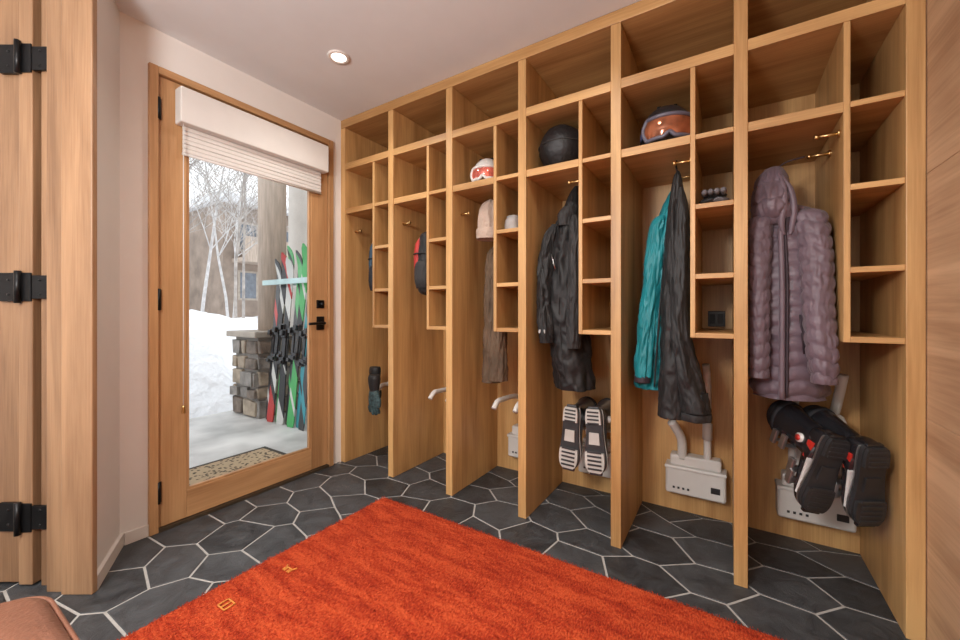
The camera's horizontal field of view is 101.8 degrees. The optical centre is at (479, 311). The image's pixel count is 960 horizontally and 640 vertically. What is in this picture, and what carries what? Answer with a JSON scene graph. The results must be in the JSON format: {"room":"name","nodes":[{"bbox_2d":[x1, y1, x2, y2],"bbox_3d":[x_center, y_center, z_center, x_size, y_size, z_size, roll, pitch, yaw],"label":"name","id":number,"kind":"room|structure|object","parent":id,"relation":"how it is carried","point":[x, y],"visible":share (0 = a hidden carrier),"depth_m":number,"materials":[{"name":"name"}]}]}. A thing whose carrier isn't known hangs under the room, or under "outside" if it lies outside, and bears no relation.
{"room":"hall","nodes":[
{"label":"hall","id":0,"kind":"room"},
{"bbox_2d":[97,0,119,569],"bbox_3d":[-1.603,-0.110,1.627,0.094,2.500,0.389,0,0,-31],"label":"wall","id":1,"kind":"structure","parent":0,"point":[108,13],"depth_m":1.62,"materials":[{"name":"paint"}]},
{"bbox_2d":[32,46,46,70],"bbox_3d":[-1.688,-0.975,1.503,0.067,0.090,0.012,0,0,0],"label":"hinge leaf","id":2,"kind":"object","parent":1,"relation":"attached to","point":[38,57],"visible":0.56,"depth_m":1.50,"materials":[{"name":"black metal"}]},
{"bbox_2d":[32,275,46,298],"bbox_3d":[-1.688,-0.096,1.503,0.067,0.090,0.012,0,0,0],"label":"hinge leaf","id":3,"kind":"object","parent":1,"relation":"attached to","point":[37,286],"visible":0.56,"depth_m":1.50,"materials":[{"name":"black metal"}]},
{"bbox_2d":[32,505,46,528],"bbox_3d":[-1.688,0.790,1.503,0.067,0.090,0.012,0,0,0],"label":"hinge leaf","id":4,"kind":"object","parent":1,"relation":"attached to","point":[40,517],"visible":0.56,"depth_m":1.50,"materials":[{"name":"black metal"}]},
{"bbox_2d":[41,0,96,594],"bbox_3d":[-1.576,-0.149,1.540,0.247,2.418,0.160,0,0,0],"label":"door frame","id":5,"kind":"structure","parent":1,"relation":"attached to","point":[78,17],"depth_m":1.46,"materials":[{"name":"brown wood"}]},
{"bbox_2d":[97,533,123,589],"bbox_3d":[-1.544,1.032,1.627,0.014,0.055,0.330,0,0,-30],"label":"baseboard","id":6,"kind":"structure","parent":1,"relation":"attached to","point":[108,561],"depth_m":1.61,"materials":[{"name":"paint"}]},
{"bbox_2d":[120,12,340,533],"bbox_3d":[-1.227,-0.110,2.527,0.140,2.500,1.752,0,0,32],"label":"wall","id":7,"kind":"structure","parent":0,"point":[141,44],"depth_m":1.83,"materials":[{"name":"paint"}]},
{"bbox_2d":[124,524,148,544],"bbox_3d":[-1.593,1.032,1.809,0.012,0.055,0.087,0,0,32],"label":"baseboard","id":8,"kind":"structure","parent":7,"relation":"attached to","point":[131,536],"depth_m":1.80,"materials":[{"name":"paint"}]},
{"bbox_2d":[148,62,333,535],"bbox_3d":[-1.352,-0.060,2.311,0.160,2.240,1.019,0,0,32],"label":"door frame","id":9,"kind":"structure","parent":7,"relation":"attached to","point":[153,70],"depth_m":1.86,"materials":[{"name":"brown wood"}]},
{"bbox_2d":[159,76,326,526],"bbox_3d":[-1.300,-0.050,2.277,0.095,2.183,0.941,0,0,32],"label":"door","id":10,"kind":"structure","parent":7,"relation":"in","point":[191,89],"depth_m":1.95,"materials":[{"name":"brown wood"}]},
{"bbox_2d":[187,156,310,489],"bbox_3d":[-1.314,-0.048,2.285,0.023,1.905,0.700,0,0,32],"label":"bead","id":11,"kind":"object","parent":10,"relation":"attached to","point":[308,447],"visible":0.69,"depth_m":2.52,"materials":[{"name":"brown wood"}]},
{"bbox_2d":[187,449,310,516],"bbox_3d":[-1.321,0.974,2.289,0.047,0.137,0.700,0,0,32],"label":"rail","id":12,"kind":"object","parent":10,"relation":"attached to","point":[203,497],"visible":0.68,"depth_m":2.22,"materials":[{"name":"brown wood"}]},
{"bbox_2d":[175,86,328,413],"bbox_3d":[-1.260,-0.302,2.268,0.069,1.605,0.835,0,0,32],"label":"roller shade","id":13,"kind":"object","parent":7,"relation":"attached to","point":[216,132],"visible":1,"depth_m":2.15,"materials":[{"name":"fabric"}]},
{"bbox_2d":[189,406,306,467],"bbox_3d":[-1.700,1.130,4.484,2.725,0.100,4.250,0,0,32],"label":"patio","id":14,"kind":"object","parent":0,"point":[213,437],"depth_m":3.38,"materials":[{"name":"snow"}]},
{"bbox_2d":[266,259,281,418],"bbox_3d":[-2.104,0.268,3.938,0.092,1.620,0.073,-1,-5,35],"label":"ski","id":15,"kind":"object","parent":14,"relation":"on","point":[278,267],"depth_m":3.96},
{"bbox_2d":[267,252,286,421],"bbox_3d":[-2.027,0.239,3.875,0.091,1.680,0.072,1,-6,25],"label":"ski","id":16,"kind":"object","parent":14,"relation":"on","point":[272,395],"depth_m":3.87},
{"bbox_2d":[275,245,294,421],"bbox_3d":[-1.944,0.208,3.841,0.091,1.740,0.072,1,-5,36],"label":"ski","id":17,"kind":"object","parent":14,"relation":"on","point":[290,254],"depth_m":3.85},
{"bbox_2d":[276,257,293,424],"bbox_3d":[-1.914,0.269,3.794,0.091,1.620,0.073,-1,-6,22],"label":"ski","id":18,"kind":"object","parent":14,"relation":"on","point":[284,334],"depth_m":3.79,"materials":[{"name":"plastic"}]},
{"bbox_2d":[285,250,302,424],"bbox_3d":[-1.810,0.238,3.754,0.092,1.680,0.072,0,-5,36],"label":"ski","id":19,"kind":"object","parent":14,"relation":"on","point":[299,259],"depth_m":3.77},
{"bbox_2d":[287,243,306,427],"bbox_3d":[-1.738,0.209,3.696,0.091,1.740,0.072,1,-6,24],"label":"ski","id":20,"kind":"object","parent":14,"relation":"on","point":[295,356],"depth_m":3.69,"materials":[{"name":"plastic"}]},
{"bbox_2d":[296,304,306,427],"bbox_3d":[-1.658,0.268,3.653,0.091,1.620,0.072,1,-4,36],"label":"ski","id":21,"kind":"object","parent":14,"relation":"on","point":[303,336],"depth_m":3.65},
{"bbox_2d":[298,328,306,430],"bbox_3d":[-1.590,0.239,3.594,0.091,1.680,0.072,1,-5,37],"label":"ski","id":22,"kind":"object","parent":14,"relation":"on","point":[301,424],"depth_m":3.57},
{"bbox_2d":[115,0,640,120],"bbox_3d":[-0.987,-1.410,0.573,3.520,0.100,5.010,0,0,32],"label":"ceiling","id":23,"kind":"structure","parent":0,"point":[395,49],"depth_m":1.91,"materials":[{"name":"paint"}]},
{"bbox_2d":[327,50,349,64],"bbox_3d":[-0.753,-1.356,2.079,0.116,0.006,0.116,0,0,32],"label":"recessed light","id":24,"kind":"object","parent":23,"relation":"in","point":[336,56],"visible":1,"depth_m":2.07,"materials":[{"name":"beige"}]},
{"bbox_2d":[0,446,909,639],"bbox_3d":[-1.002,1.100,0.578,3.390,0.080,4.802,0,0,32],"label":"floor","id":25,"kind":"structure","parent":0,"point":[798,589],"depth_m":1.71,"materials":[{"name":"tile"}]},
{"bbox_2d":[159,464,328,532],"bbox_3d":[-1.357,1.054,2.313,0.170,0.021,0.947,0,0,32],"label":"threshold","id":26,"kind":"object","parent":25,"relation":"on","point":[239,499],"visible":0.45,"depth_m":2.17,"materials":[{"name":"wood"}]},
{"bbox_2d":[116,496,786,639],"bbox_3d":[-0.465,1.048,0.431,2.055,0.023,2.933,0,0,32],"label":"area rug","id":27,"kind":"object","parent":25,"relation":"on","point":[389,569],"visible":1,"depth_m":1.43,"materials":[{"name":"fabric"}]},
{"bbox_2d":[0,596,79,639],"bbox_3d":[-0.926,0.821,0.453,0.612,0.443,0.674,0,0,32],"label":"leather ottoman","id":28,"kind":"object","parent":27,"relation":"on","point":[33,617],"visible":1,"depth_m":0.77,"materials":[{"name":"brown leather"}]},
{"bbox_2d":[341,0,925,639],"bbox_3d":[0.360,-0.149,2.235,2.854,2.418,0.540,0,0,32],"label":"lockers","id":29,"kind":"object","parent":25,"relation":"on","point":[839,85],"visible":0.87,"depth_m":1.90,"materials":[{"name":"brown wood"}]},
{"bbox_2d":[346,203,372,220],"bbox_3d":[-0.694,-0.710,2.897,0.273,0.036,0.520,0,0,32],"label":"shelf","id":30,"kind":"object","parent":29,"relation":"attached to","point":[363,212],"depth_m":2.74,"materials":[{"name":"brown wood"}]},
{"bbox_2d":[345,151,387,179],"bbox_3d":[-0.632,-1.024,2.856,0.423,0.043,0.523,0,0,32],"label":"shelf","id":31,"kind":"object","parent":29,"relation":"attached to","point":[362,168],"depth_m":2.69,"materials":[{"name":"brown wood"}]},
{"bbox_2d":[368,243,372,291],"bbox_3d":[-0.699,-0.362,2.781,0.132,0.505,0.216,0,0,32],"label":"backpack","id":32,"kind":"object","parent":29,"relation":"attached to","point":[370,278],"visible":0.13,"depth_m":2.71,"materials":[{"name":"blue fabric"}]},
{"bbox_2d":[368,374,380,414],"bbox_3d":[-0.710,0.568,2.653,0.130,0.275,0.072,0,0,32],"label":"glove","id":33,"kind":"object","parent":29,"relation":"hanging from","point":[374,399],"visible":1,"depth_m":2.63,"materials":[{"name":"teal fabric"}]},
{"bbox_2d":[375,200,387,209],"bbox_3d":[-0.507,-0.715,2.780,0.132,0.020,0.518,0,0,32],"label":"cubby shelf","id":34,"kind":"object","parent":29,"relation":"attached to","point":[383,205],"depth_m":2.60,"materials":[{"name":"brown wood"}]},
{"bbox_2d":[394,191,426,214],"bbox_3d":[-0.299,-0.710,2.646,0.273,0.036,0.520,0,0,32],"label":"shelf","id":35,"kind":"object","parent":29,"relation":"attached to","point":[416,204],"depth_m":2.49,"materials":[{"name":"brown wood"}]},
{"bbox_2d":[393,133,445,170],"bbox_3d":[-0.236,-1.024,2.605,0.423,0.043,0.523,0,0,32],"label":"shelf","id":36,"kind":"object","parent":29,"relation":"attached to","point":[414,155],"depth_m":2.45,"materials":[{"name":"brown wood"}]},
{"bbox_2d":[413,231,426,294],"bbox_3d":[-0.324,-0.355,2.541,0.169,0.490,0.239,0,0,32],"label":"backpack","id":37,"kind":"object","parent":29,"relation":"attached to","point":[420,252],"visible":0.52,"depth_m":2.46,"materials":[{"name":"black fabric"}]},
{"bbox_2d":[429,188,445,200],"bbox_3d":[-0.112,-0.715,2.529,0.132,0.020,0.518,0,0,32],"label":"cubby shelf","id":38,"kind":"object","parent":29,"relation":"attached to","point":[437,195],"depth_m":2.35,"materials":[{"name":"brown wood"}]},
{"bbox_2d":[429,237,445,245],"bbox_3d":[-0.112,-0.430,2.529,0.132,0.020,0.518,0,0,32],"label":"cubby shelf","id":39,"kind":"object","parent":29,"relation":"attached to","point":[433,241],"depth_m":2.35,"materials":[{"name":"brown wood"}]},
{"bbox_2d":[453,177,493,204],"bbox_3d":[0.096,-0.710,2.395,0.273,0.036,0.520,0,0,32],"label":"shelf","id":40,"kind":"object","parent":29,"relation":"attached to","point":[477,192],"depth_m":2.24,"materials":[{"name":"brown wood"}]},
{"bbox_2d":[470,158,493,181],"bbox_3d":[0.045,-0.813,2.298,0.185,0.173,0.222,0,0,17],"label":"helmet","id":41,"kind":"object","parent":29,"relation":"on","point":[484,169],"visible":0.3,"depth_m":2.21,"materials":[{"name":"white plastic"}]},
{"bbox_2d":[476,199,493,241],"bbox_3d":[0.045,-0.542,2.292,0.138,0.235,0.136,0,0,32],"label":"knit hat","id":42,"kind":"object","parent":29,"relation":"hanging from","point":[485,230],"visible":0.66,"depth_m":2.24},
{"bbox_2d":[452,111,517,158],"bbox_3d":[0.159,-1.024,2.354,0.423,0.043,0.523,0,0,32],"label":"shelf","id":43,"kind":"object","parent":29,"relation":"attached to","point":[478,138],"depth_m":2.21,"materials":[{"name":"brown wood"}]},
{"bbox_2d":[482,246,507,383],"bbox_3d":[0.090,-0.101,2.321,0.131,1.042,0.205,0,0,-35],"label":"pants","id":44,"kind":"object","parent":29,"relation":"hanging from","point":[494,367],"visible":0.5,"depth_m":2.28,"materials":[{"name":"beige fabric"}]},
{"bbox_2d":[492,394,517,457],"bbox_3d":[0.226,0.720,2.366,0.276,0.441,0.428,0,0,32],"label":"dryer","id":45,"kind":"object","parent":29,"relation":"attached to","point":[512,436],"visible":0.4,"depth_m":2.51,"materials":[{"name":"plastic"}]},
{"bbox_2d":[497,173,517,192],"bbox_3d":[0.283,-0.715,2.278,0.132,0.020,0.518,0,0,32],"label":"cubby shelf","id":46,"kind":"object","parent":29,"relation":"attached to","point":[509,182],"depth_m":2.12,"materials":[{"name":"brown wood"}]},
{"bbox_2d":[497,227,517,240],"bbox_3d":[0.283,-0.430,2.278,0.132,0.020,0.518,0,0,32],"label":"cubby shelf","id":47,"kind":"object","parent":29,"relation":"attached to","point":[511,234],"depth_m":2.11,"materials":[{"name":"brown wood"}]},
{"bbox_2d":[497,282,517,288],"bbox_3d":[0.283,-0.145,2.278,0.132,0.020,0.518,0,0,32],"label":"cubby shelf","id":48,"kind":"object","parent":29,"relation":"attached to","point":[500,285],"depth_m":2.08,"materials":[{"name":"brown wood"}]},
{"bbox_2d":[497,326,517,331],"bbox_3d":[0.283,0.095,2.278,0.132,0.020,0.518,0,0,32],"label":"cubby shelf","id":49,"kind":"object","parent":29,"relation":"attached to","point":[499,328],"depth_m":2.07,"materials":[{"name":"brown wood"}]},
{"bbox_2d":[505,215,517,228],"bbox_3d":[0.186,-0.481,2.134,0.096,0.080,0.113,0,0,32],"label":"neck gaiter","id":50,"kind":"object","parent":29,"relation":"on","point":[511,221],"visible":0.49,"depth_m":2.09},
{"bbox_2d":[526,159,578,200],"bbox_3d":[0.492,-0.710,2.144,0.273,0.036,0.520,0,0,32],"label":"shelf","id":51,"kind":"object","parent":29,"relation":"attached to","point":[553,179],"depth_m":2.01,"materials":[{"name":"brown wood"}]},
{"bbox_2d":[538,124,578,165],"bbox_3d":[0.435,-0.855,2.057,0.250,0.245,0.264,0,0,32],"label":"helmet","id":52,"kind":"object","parent":29,"relation":"on","point":[560,143],"visible":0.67,"depth_m":1.96,"materials":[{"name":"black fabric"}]},
{"bbox_2d":[536,186,595,391],"bbox_3d":[0.455,-0.130,2.049,0.279,1.060,0.261,0,0,32],"label":"jacket","id":53,"kind":"object","parent":29,"relation":"hanging from","point":[557,302],"visible":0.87,"depth_m":1.99,"materials":[{"name":"black fabric"}]},
{"bbox_2d":[526,82,610,140],"bbox_3d":[0.554,-1.024,2.103,0.423,0.043,0.523,0,0,32],"label":"shelf","id":54,"kind":"object","parent":29,"relation":"attached to","point":[543,116],"depth_m":1.95,"materials":[{"name":"brown wood"}]},
{"bbox_2d":[578,436,610,477],"bbox_3d":[0.647,0.721,2.155,0.276,0.438,0.333,0,0,32],"label":"dryer","id":55,"kind":"object","parent":29,"relation":"attached to","point":[582,467],"visible":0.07,"depth_m":2.26,"materials":[{"name":"plastic"}]},
{"bbox_2d":[559,396,596,471],"bbox_3d":[0.531,0.635,2.099,0.137,0.329,0.355,0,0,37],"label":"boot","id":56,"kind":"object","parent":55,"relation":"on","point":[570,451],"visible":0.93,"depth_m":1.97,"materials":[{"name":"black plastic"}]},
{"bbox_2d":[585,398,610,475],"bbox_3d":[0.635,0.630,2.033,0.129,0.330,0.352,0,0,32],"label":"boot","id":57,"kind":"object","parent":55,"relation":"on","point":[598,417],"visible":0.92,"depth_m":1.90,"materials":[{"name":"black plastic"}]},
{"bbox_2d":[582,153,610,190],"bbox_3d":[0.678,-0.715,2.027,0.132,0.020,0.518,0,0,32],"label":"cubby shelf","id":58,"kind":"object","parent":29,"relation":"attached to","point":[599,167],"depth_m":1.90,"materials":[{"name":"brown wood"}]},
{"bbox_2d":[582,215,610,239],"bbox_3d":[0.678,-0.430,2.027,0.132,0.020,0.518,0,0,32],"label":"cubby shelf","id":59,"kind":"object","parent":29,"relation":"attached to","point":[599,226],"depth_m":1.89,"materials":[{"name":"brown wood"}]},
{"bbox_2d":[582,278,610,288],"bbox_3d":[0.678,-0.145,2.027,0.132,0.020,0.518,0,0,32],"label":"cubby shelf","id":60,"kind":"object","parent":29,"relation":"attached to","point":[591,283],"depth_m":1.85,"materials":[{"name":"brown wood"}]},
{"bbox_2d":[582,327,610,334],"bbox_3d":[0.678,0.095,2.027,0.132,0.020,0.518,0,0,32],"label":"cubby shelf","id":61,"kind":"object","parent":29,"relation":"attached to","point":[585,330],"depth_m":1.83,"materials":[{"name":"brown wood"}]},
{"bbox_2d":[634,191,670,390],"bbox_3d":[0.853,-0.136,1.871,0.210,0.993,0.306,0,0,32],"label":"jacket","id":62,"kind":"object","parent":29,"relation":"hanging from","point":[647,359],"visible":0.7,"depth_m":1.77,"materials":[{"name":"teal fabric"}]},
{"bbox_2d":[621,135,689,187],"bbox_3d":[0.887,-0.710,1.893,0.273,0.036,0.520,0,0,32],"label":"shelf","id":63,"kind":"object","parent":29,"relation":"attached to","point":[650,165],"depth_m":1.79,"materials":[{"name":"brown wood"}]},
{"bbox_2d":[640,104,689,144],"bbox_3d":[0.850,-0.828,1.775,0.227,0.204,0.259,0,0,20],"label":"helmet","id":64,"kind":"object","parent":29,"relation":"on","point":[667,122],"visible":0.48,"depth_m":1.68,"materials":[{"name":"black plastic"}]},
{"bbox_2d":[621,44,733,130],"bbox_3d":[0.950,-1.024,1.852,0.423,0.043,0.523,0,0,32],"label":"shelf","id":65,"kind":"object","parent":29,"relation":"attached to","point":[668,84],"depth_m":1.74,"materials":[{"name":"brown wood"}]},
{"bbox_2d":[657,160,711,423],"bbox_3d":[0.878,-0.097,1.689,0.159,1.114,0.224,0,0,-30],"label":"pants","id":66,"kind":"object","parent":29,"relation":"hanging from","point":[682,394],"visible":0.99,"depth_m":1.65,"materials":[{"name":"black fabric"}]},
{"bbox_2d":[665,363,726,503],"bbox_3d":[1.091,0.598,1.981,0.276,0.685,0.151,0,0,32],"label":"dryer","id":67,"kind":"object","parent":29,"relation":"attached to","point":[689,474],"visible":0.94,"depth_m":1.97,"materials":[{"name":"plastic"}]},
{"bbox_2d":[699,187,729,203],"bbox_3d":[0.991,-0.474,1.648,0.122,0.070,0.172,0,0,29],"label":"gloves","id":68,"kind":"object","parent":29,"relation":"on","point":[718,194],"visible":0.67,"depth_m":1.60,"materials":[{"name":"grey fabric"}]},
{"bbox_2d":[695,126,733,175],"bbox_3d":[1.074,-0.715,1.776,0.132,0.020,0.518,0,0,32],"label":"cubby shelf","id":69,"kind":"object","parent":29,"relation":"attached to","point":[714,149],"depth_m":1.71,"materials":[{"name":"brown wood"}]},
{"bbox_2d":[695,199,733,230],"bbox_3d":[1.074,-0.430,1.776,0.132,0.020,0.518,0,0,32],"label":"cubby shelf","id":70,"kind":"object","parent":29,"relation":"attached to","point":[712,216],"depth_m":1.70,"materials":[{"name":"brown wood"}]},
{"bbox_2d":[695,272,733,285],"bbox_3d":[1.074,-0.145,1.776,0.132,0.020,0.518,0,0,32],"label":"cubby shelf","id":71,"kind":"object","parent":29,"relation":"attached to","point":[710,279],"depth_m":1.62,"materials":[{"name":"brown wood"}]},
{"bbox_2d":[695,328,733,338],"bbox_3d":[1.074,0.095,1.776,0.132,0.020,0.518,0,0,32],"label":"cubby shelf","id":72,"kind":"object","parent":29,"relation":"attached to","point":[724,333],"depth_m":1.59,"materials":[{"name":"brown wood"}]},
{"bbox_2d":[708,311,724,326],"bbox_3d":[1.207,0.035,1.991,0.075,0.080,0.011,0,0,32],"label":"wall outlet","id":73,"kind":"object","parent":29,"relation":"attached to","point":[715,318],"visible":1,"depth_m":1.99,"materials":[{"name":"plastic"}]},
{"bbox_2d":[748,156,839,401],"bbox_3d":[1.238,-0.141,1.565,0.290,0.971,0.331,0,0,32],"label":"puffer jacket","id":74,"kind":"object","parent":29,"relation":"hanging from","point":[794,355],"visible":1,"depth_m":1.51,"materials":[{"name":"fabric"}]},
{"bbox_2d":[750,166,791,223],"bbox_3d":[1.188,-0.475,1.585,0.146,0.250,0.178,0,0,32],"label":"hood","id":75,"kind":"object","parent":74,"relation":"attached to","point":[771,198],"depth_m":1.54,"materials":[{"name":"fabric"}]},
{"bbox_2d":[748,102,842,171],"bbox_3d":[1.282,-0.710,1.643,0.273,0.036,0.520,0,0,32],"label":"shelf","id":76,"kind":"object","parent":29,"relation":"attached to","point":[773,141],"depth_m":1.55,"materials":[{"name":"brown wood"}]},
{"bbox_2d":[775,373,856,532],"bbox_3d":[1.452,0.598,1.676,0.276,0.685,0.279,0,0,32],"label":"dryer","id":77,"kind":"object","parent":29,"relation":"attached to","point":[787,506],"visible":0.34,"depth_m":1.71,"materials":[{"name":"plastic"}]},
{"bbox_2d":[766,400,850,513],"bbox_3d":[1.292,0.575,1.573,0.151,0.388,0.355,0,0,9],"label":"boot","id":78,"kind":"object","parent":77,"relation":"on","point":[823,451],"visible":1,"depth_m":1.48,"materials":[{"name":"plastic"}]},
{"bbox_2d":[803,405,890,526],"bbox_3d":[1.384,0.581,1.496,0.129,0.389,0.355,0,0,6],"label":"boot","id":79,"kind":"object","parent":77,"relation":"on","point":[863,472],"visible":0.73,"depth_m":1.38,"materials":[{"name":"plastic"}]},
{"bbox_2d":[748,0,905,108],"bbox_3d":[1.345,-1.024,1.601,0.423,0.043,0.523,0,0,32],"label":"shelf","id":80,"kind":"object","parent":29,"relation":"attached to","point":[787,65],"depth_m":1.50,"materials":[{"name":"brown wood"}]},
{"bbox_2d":[850,90,904,151],"bbox_3d":[1.469,-0.715,1.525,0.132,0.020,0.518,0,0,32],"label":"cubby shelf","id":81,"kind":"object","parent":29,"relation":"attached to","point":[868,116],"depth_m":1.40,"materials":[{"name":"brown wood"}]},
{"bbox_2d":[850,177,904,216],"bbox_3d":[1.469,-0.430,1.525,0.132,0.020,0.518,0,0,32],"label":"cubby shelf","id":82,"kind":"object","parent":29,"relation":"attached to","point":[865,197],"depth_m":1.38,"materials":[{"name":"brown wood"}]},
{"bbox_2d":[850,265,904,280],"bbox_3d":[1.469,-0.145,1.525,0.132,0.020,0.518,0,0,32],"label":"cubby shelf","id":83,"kind":"object","parent":29,"relation":"attached to","point":[863,273],"depth_m":1.33,"materials":[{"name":"brown wood"}]},
{"bbox_2d":[850,331,904,343],"bbox_3d":[1.469,0.095,1.525,0.132,0.020,0.518,0,0,32],"label":"cubby shelf","id":84,"kind":"object","parent":29,"relation":"attached to","point":[879,337],"depth_m":1.33,"materials":[{"name":"brown wood"}]},
{"bbox_2d":[926,0,959,639],"bbox_3d":[0.462,-0.110,-0.351,0.084,2.500,4.802,0,0,32],"label":"wall","id":85,"kind":"structure","parent":0,"point":[942,16],"depth_m":1.15,"materials":[{"name":"brown wood"}]},
{"label":"outside","id":86,"kind":"structure","parent":0,"visible":0},
{"bbox_2d":[189,309,257,418],"bbox_3d":[-9.573,0.454,16.735,25.000,1.332,30.000,0,0,32],"label":"snow bank","id":87,"kind":"object","parent":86,"point":[211,353],"visible":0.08,"depth_m":4.62,"materials":[{"name":"snow"}]},
{"bbox_2d":[189,159,238,213],"bbox_3d":[-6.444,-3.282,6.972,4.390,8.088,4.746,0,0,-30],"label":"bare tree","id":88,"kind":"object","parent":87,"relation":"on","point":[192,159],"visible":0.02,"depth_m":8.05,"materials":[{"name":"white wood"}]},
{"bbox_2d":[189,160,241,224],"bbox_3d":[-8.417,-5.053,10.988,5.306,11.630,6.886,0,0,-1],"label":"bare tree","id":89,"kind":"object","parent":87,"relation":"on","point":[201,160],"visible":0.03,"depth_m":10.99,"materials":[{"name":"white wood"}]},
{"bbox_2d":[189,158,253,232],"bbox_3d":[-7.240,-4.127,8.910,5.517,9.779,5.401,0,0,32],"label":"bare tree","id":90,"kind":"object","parent":87,"relation":"on","point":[193,226],"visible":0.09,"depth_m":8.74,"materials":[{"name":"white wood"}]},
{"bbox_2d":[189,157,257,316],"bbox_3d":[-7.913,-4.115,11.772,5.960,9.757,5.104,0,0,40],"label":"bare tree","id":91,"kind":"object","parent":87,"relation":"on","point":[212,212],"visible":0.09,"depth_m":11.46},
{"bbox_2d":[189,157,257,311],"bbox_3d":[-6.979,-4.377,9.563,6.093,10.283,4.979,0,0,-23],"label":"bare tree","id":92,"kind":"object","parent":87,"relation":"on","point":[211,246],"visible":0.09,"depth_m":10.15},
{"bbox_2d":[189,159,287,318],"bbox_3d":[-6.270,-3.744,10.681,4.856,9.008,4.352,0,0,37],"label":"bare tree","id":93,"kind":"object","parent":87,"relation":"on","point":[250,176],"visible":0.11,"depth_m":10.05,"materials":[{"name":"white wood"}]},
{"bbox_2d":[189,158,287,317],"bbox_3d":[-7.540,-4.747,12.880,5.548,11.022,7.221,0,0,32],"label":"bare tree","id":94,"kind":"object","parent":87,"relation":"on","point":[189,158],"visible":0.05,"depth_m":12.86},
{"bbox_2d":[189,202,287,317],"bbox_3d":[-10.630,-1.440,18.708,6.000,5.400,5.800,0,0,32],"label":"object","id":95,"kind":"object","parent":87,"relation":"on","point":[198,243],"visible":0.07,"depth_m":15.23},
{"bbox_2d":[189,191,287,215],"bbox_3d":[-10.588,-4.315,18.682,6.700,0.350,6.400,0,0,32],"label":"snow","id":96,"kind":"object","parent":95,"relation":"on","point":[207,198],"visible":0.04,"depth_m":15.02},
{"bbox_2d":[232,236,287,264],"bbox_3d":[-7.717,-2.365,16.860,0.900,0.950,5.200,0,0,32],"label":"balcony","id":97,"kind":"object","parent":95,"relation":"attached to","point":[251,257],"visible":0.07,"depth_m":14.68,"materials":[{"name":"brown wood"}]},
{"bbox_2d":[238,223,287,300],"bbox_3d":[-8.361,-1.990,16.676,0.030,3.060,3.760,0,0,32],"label":"window frames","id":98,"kind":"structure","parent":95,"relation":"attached to","point":[239,271],"depth_m":15.47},
{"bbox_2d":[240,224,287,298],"bbox_3d":[-8.361,-1.990,16.676,0.050,2.900,3.600,0,0,32],"label":"windows","id":99,"kind":"structure","parent":98,"relation":"attached to","point":[250,278],"depth_m":15.43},
{"bbox_2d":[192,158,287,317],"bbox_3d":[-5.130,-3.568,8.761,5.057,8.658,4.958,0,0,39],"label":"bare tree","id":100,"kind":"object","parent":87,"relation":"on","point":[218,168],"visible":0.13,"depth_m":8.78,"materials":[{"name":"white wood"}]},
{"bbox_2d":[288,186,306,405],"bbox_3d":[-1.418,-1.030,4.228,1.975,4.220,0.180,0,0,32],"label":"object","id":101,"kind":"structure","parent":87,"relation":"on","point":[297,198],"depth_m":4.59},
{"bbox_2d":[189,446,286,484],"bbox_3d":[-1.752,1.072,2.670,0.380,0.016,0.770,0,0,32],"label":"doormat","id":102,"kind":"object","parent":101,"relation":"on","point":[212,469],"visible":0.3,"depth_m":2.74,"materials":[{"name":"fabric"}]},
{"bbox_2d":[226,330,297,413],"bbox_3d":[-2.324,0.640,4.270,0.580,0.880,0.580,0,0,32],"label":"stone pillar","id":103,"kind":"object","parent":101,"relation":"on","point":[267,339],"depth_m":4.03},
{"bbox_2d":[230,339,301,418],"bbox_3d":[-2.329,0.684,4.265,0.550,0.781,0.543,0,0,32],"label":"stones","id":104,"kind":"object","parent":103,"relation":"attached to","point":[247,378],"visible":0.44,"depth_m":4.01},
{"bbox_2d":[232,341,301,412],"bbox_3d":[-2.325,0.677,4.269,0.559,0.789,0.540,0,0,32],"label":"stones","id":105,"kind":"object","parent":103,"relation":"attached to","point":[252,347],"visible":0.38,"depth_m":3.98},
{"bbox_2d":[258,177,285,330],"bbox_3d":[-2.285,-1.470,4.293,0.280,3.340,0.280,0,0,32],"label":"column","id":106,"kind":"structure","parent":103,"relation":"on","point":[271,194],"depth_m":4.17,"materials":[{"name":"brown wood"}]},
{"bbox_2d":[262,277,306,285],"bbox_3d":[-1.541,-0.295,3.871,1.250,0.110,0.555,0,0,32],"label":"rack","id":107,"kind":"object","parent":101,"relation":"on","point":[294,281],"visible":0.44,"depth_m":3.76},
{"bbox_3d":[-3.036,-0.110,0.535,0.100,2.500,2.550,0,0,32],"label":"wall","id":108,"kind":"structure","parent":0,"visible":0},
{"bbox_2d":[0,0,18,581],"bbox_3d":[-2.070,-0.154,1.542,0.560,2.408,0.055,0,0,0],"label":"door","id":109,"kind":"structure","parent":108,"relation":"in","point":[9,9],"depth_m":1.51,"materials":[{"name":"brown wood"}]},
{"bbox_2d":[0,0,40,584],"bbox_3d":[-1.786,-0.154,1.557,0.128,2.408,0.126,0,0,0],"label":"door edge","id":110,"kind":"object","parent":109,"relation":"attached to","point":[29,10],"depth_m":1.50,"materials":[{"name":"brown wood"}]},
{"bbox_2d":[13,38,20,73],"bbox_3d":[-1.765,-0.975,1.488,0.020,0.124,0.020,0,0,0],"label":"barrel","id":111,"kind":"object","parent":110,"relation":"attached to","point":[16,42],"visible":1,"depth_m":1.48,"materials":[{"name":"black metal"}]},
{"bbox_2d":[13,502,20,536],"bbox_3d":[-1.765,0.790,1.488,0.020,0.124,0.020,0,0,0],"label":"barrel","id":112,"kind":"object","parent":110,"relation":"attached to","point":[16,506],"visible":1,"depth_m":1.48,"materials":[{"name":"black metal"}]},
{"bbox_2d":[13,270,20,302],"bbox_3d":[-1.765,-0.096,1.488,0.020,0.124,0.020,0,0,0],"label":"barrel","id":113,"kind":"object","parent":110,"relation":"attached to","point":[16,273],"visible":1,"depth_m":1.48,"materials":[{"name":"black metal"}]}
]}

